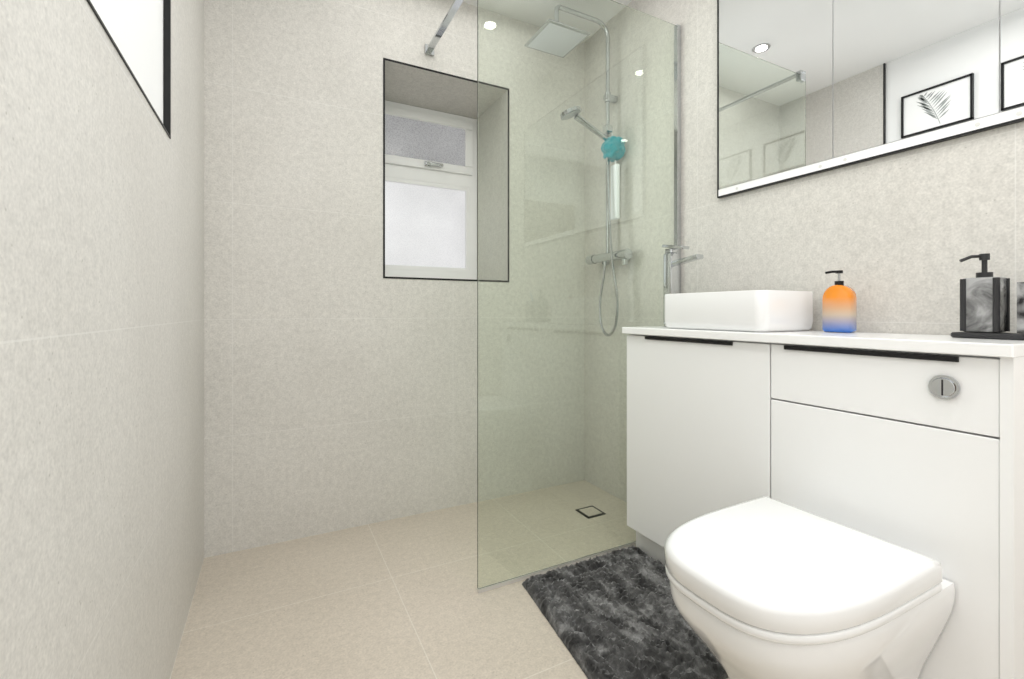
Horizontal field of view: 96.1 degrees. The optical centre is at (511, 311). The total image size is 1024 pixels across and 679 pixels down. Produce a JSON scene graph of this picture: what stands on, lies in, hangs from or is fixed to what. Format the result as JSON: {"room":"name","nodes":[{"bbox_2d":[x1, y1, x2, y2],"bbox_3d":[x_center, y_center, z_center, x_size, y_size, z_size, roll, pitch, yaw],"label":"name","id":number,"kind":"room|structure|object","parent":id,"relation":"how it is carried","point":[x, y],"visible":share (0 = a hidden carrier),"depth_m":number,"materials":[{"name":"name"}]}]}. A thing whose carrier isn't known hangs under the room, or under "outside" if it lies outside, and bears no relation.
{"room":"bathroom","nodes":[
{"label":"bathroom","id":0,"kind":"room"},
{"bbox_2d":[90,0,162,122],"bbox_3d":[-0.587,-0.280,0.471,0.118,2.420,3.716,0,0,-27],"label":"picture","id":1,"kind":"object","parent":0,"point":[134,28],"depth_m":0.96,"materials":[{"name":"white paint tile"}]},
{"bbox_2d":[0,0,203,678],"bbox_3d":[-0.449,-0.280,0.345,0.012,2.420,3.126,0,0,-27],"label":"wall","id":2,"kind":"structure","parent":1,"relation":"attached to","point":[101,366],"depth_m":0.68,"materials":[{"name":"paint"}]},
{"bbox_2d":[86,0,170,138],"bbox_3d":[-0.299,-0.964,0.059,0.014,1.053,2.480,0,0,-27],"label":"trim","id":3,"kind":"structure","parent":1,"relation":"attached to","point":[166,124],"depth_m":1.15,"materials":[{"name":"black"}]},
{"bbox_2d":[204,0,476,557],"bbox_3d":[-0.495,-0.280,2.346,1.770,2.420,0.470,0,0,-27],"label":"wall","id":4,"kind":"structure","parent":0,"point":[340,382],"depth_m":1.93,"materials":[{"name":"tile"}]},
{"bbox_2d":[383,58,476,280],"bbox_3d":[-0.296,-0.637,2.188,0.626,0.978,0.013,0,0,-27],"label":"window trim","id":5,"kind":"structure","parent":4,"relation":"in","point":[394,61],"depth_m":2.04,"materials":[{"name":"black"}]},
{"bbox_2d":[385,100,476,279],"bbox_3d":[-0.478,-0.637,2.541,0.607,0.959,0.118,0,0,-27],"label":"window","id":6,"kind":"structure","parent":4,"relation":"in","point":[430,193],"depth_m":2.55,"materials":[{"name":"white"}]},
{"bbox_2d":[170,502,728,678],"bbox_3d":[0.252,0.980,0.905,2.008,0.100,3.716,0,0,-27],"label":"floor","id":7,"kind":"structure","parent":0,"point":[399,598],"depth_m":1.41,"materials":[{"name":"tile"}]},
{"bbox_2d":[425,0,680,593],"bbox_3d":[0.147,-0.152,2.023,0.923,2.165,0.689,0,0,-27],"label":"glass screen","id":8,"kind":"object","parent":7,"relation":"on","point":[578,164],"visible":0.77,"depth_m":1.68,"materials":[{"name":"clear glass"}]},
{"bbox_2d":[522,545,727,678],"bbox_3d":[0.367,0.911,1.405,0.563,0.035,0.610,0,0,-27],"label":"bath mat","id":9,"kind":"object","parent":7,"relation":"on","point":[614,614],"visible":0.9,"depth_m":1.35,"materials":[{"name":"grey fabric"}]},
{"bbox_2d":[665,496,954,678],"bbox_3d":[0.574,0.705,0.959,0.520,0.450,0.362,0,0,-27],"label":"toilet","id":10,"kind":"object","parent":7,"relation":"on","point":[765,587],"visible":1,"depth_m":0.84,"materials":[{"name":"white ceramic"}]},
{"bbox_2d":[622,326,1023,678],"bbox_3d":[0.814,0.495,1.386,0.323,0.870,1.064,0,0,-27],"label":"vanity unit","id":11,"kind":"object","parent":7,"relation":"on","point":[913,442],"visible":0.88,"depth_m":1.07,"materials":[{"name":"white laminate"},{"name":"painted wood"}]},
{"bbox_2d":[662,244,703,326],"bbox_3d":[0.641,-0.102,1.734,0.054,0.322,0.170,0,0,-27],"label":"tap","id":12,"kind":"object","parent":11,"relation":"on","point":[671,261],"visible":0.77,"depth_m":1.76,"materials":[{"name":"silver metal"}]},
{"bbox_2d":[664,290,812,331],"bbox_3d":[0.740,-0.002,1.537,0.265,0.121,0.390,0,0,-27],"label":"vessel basin","id":13,"kind":"object","parent":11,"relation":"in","point":[765,310],"visible":1,"depth_m":1.39,"materials":[{"name":"white ceramic"}]},
{"bbox_2d":[822,270,856,332],"bbox_3d":[0.930,-0.029,1.310,0.048,0.176,0.075,0,0,-27],"label":"soap bottle","id":14,"kind":"object","parent":11,"relation":"on","point":[839,306],"visible":1,"depth_m":1.29,"materials":[{"name":"multicoloured"}]},
{"bbox_2d":[951,253,1023,339],"bbox_3d":[1.085,-0.045,0.995,0.090,0.208,0.180,0,0,-27],"label":"accessory","id":15,"kind":"object","parent":11,"relation":"on","point":[984,303],"visible":1,"depth_m":1.02,"materials":[{"name":"stone"}]},
{"bbox_2d":[463,0,631,6],"bbox_3d":[0.252,-1.540,0.905,2.008,0.100,3.716,0,0,-27],"label":"ceiling","id":16,"kind":"structure","parent":0,"point":[474,2],"depth_m":2.21,"materials":[{"name":"white paint"}]},
{"bbox_2d":[626,0,1023,334],"bbox_3d":[1.091,-0.280,1.339,0.120,2.420,3.716,0,0,-27],"label":"wall","id":17,"kind":"structure","parent":0,"point":[896,238],"depth_m":1.34,"materials":[{"name":"tile"}]},
{"bbox_2d":[717,0,1023,197],"bbox_3d":[1.053,-0.833,1.262,0.014,0.795,1.134,0,0,-27],"label":"upper cabinet","id":18,"kind":"object","parent":17,"relation":"attached to","point":[805,88],"visible":1,"depth_m":1.35,"materials":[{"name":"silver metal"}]}
]}

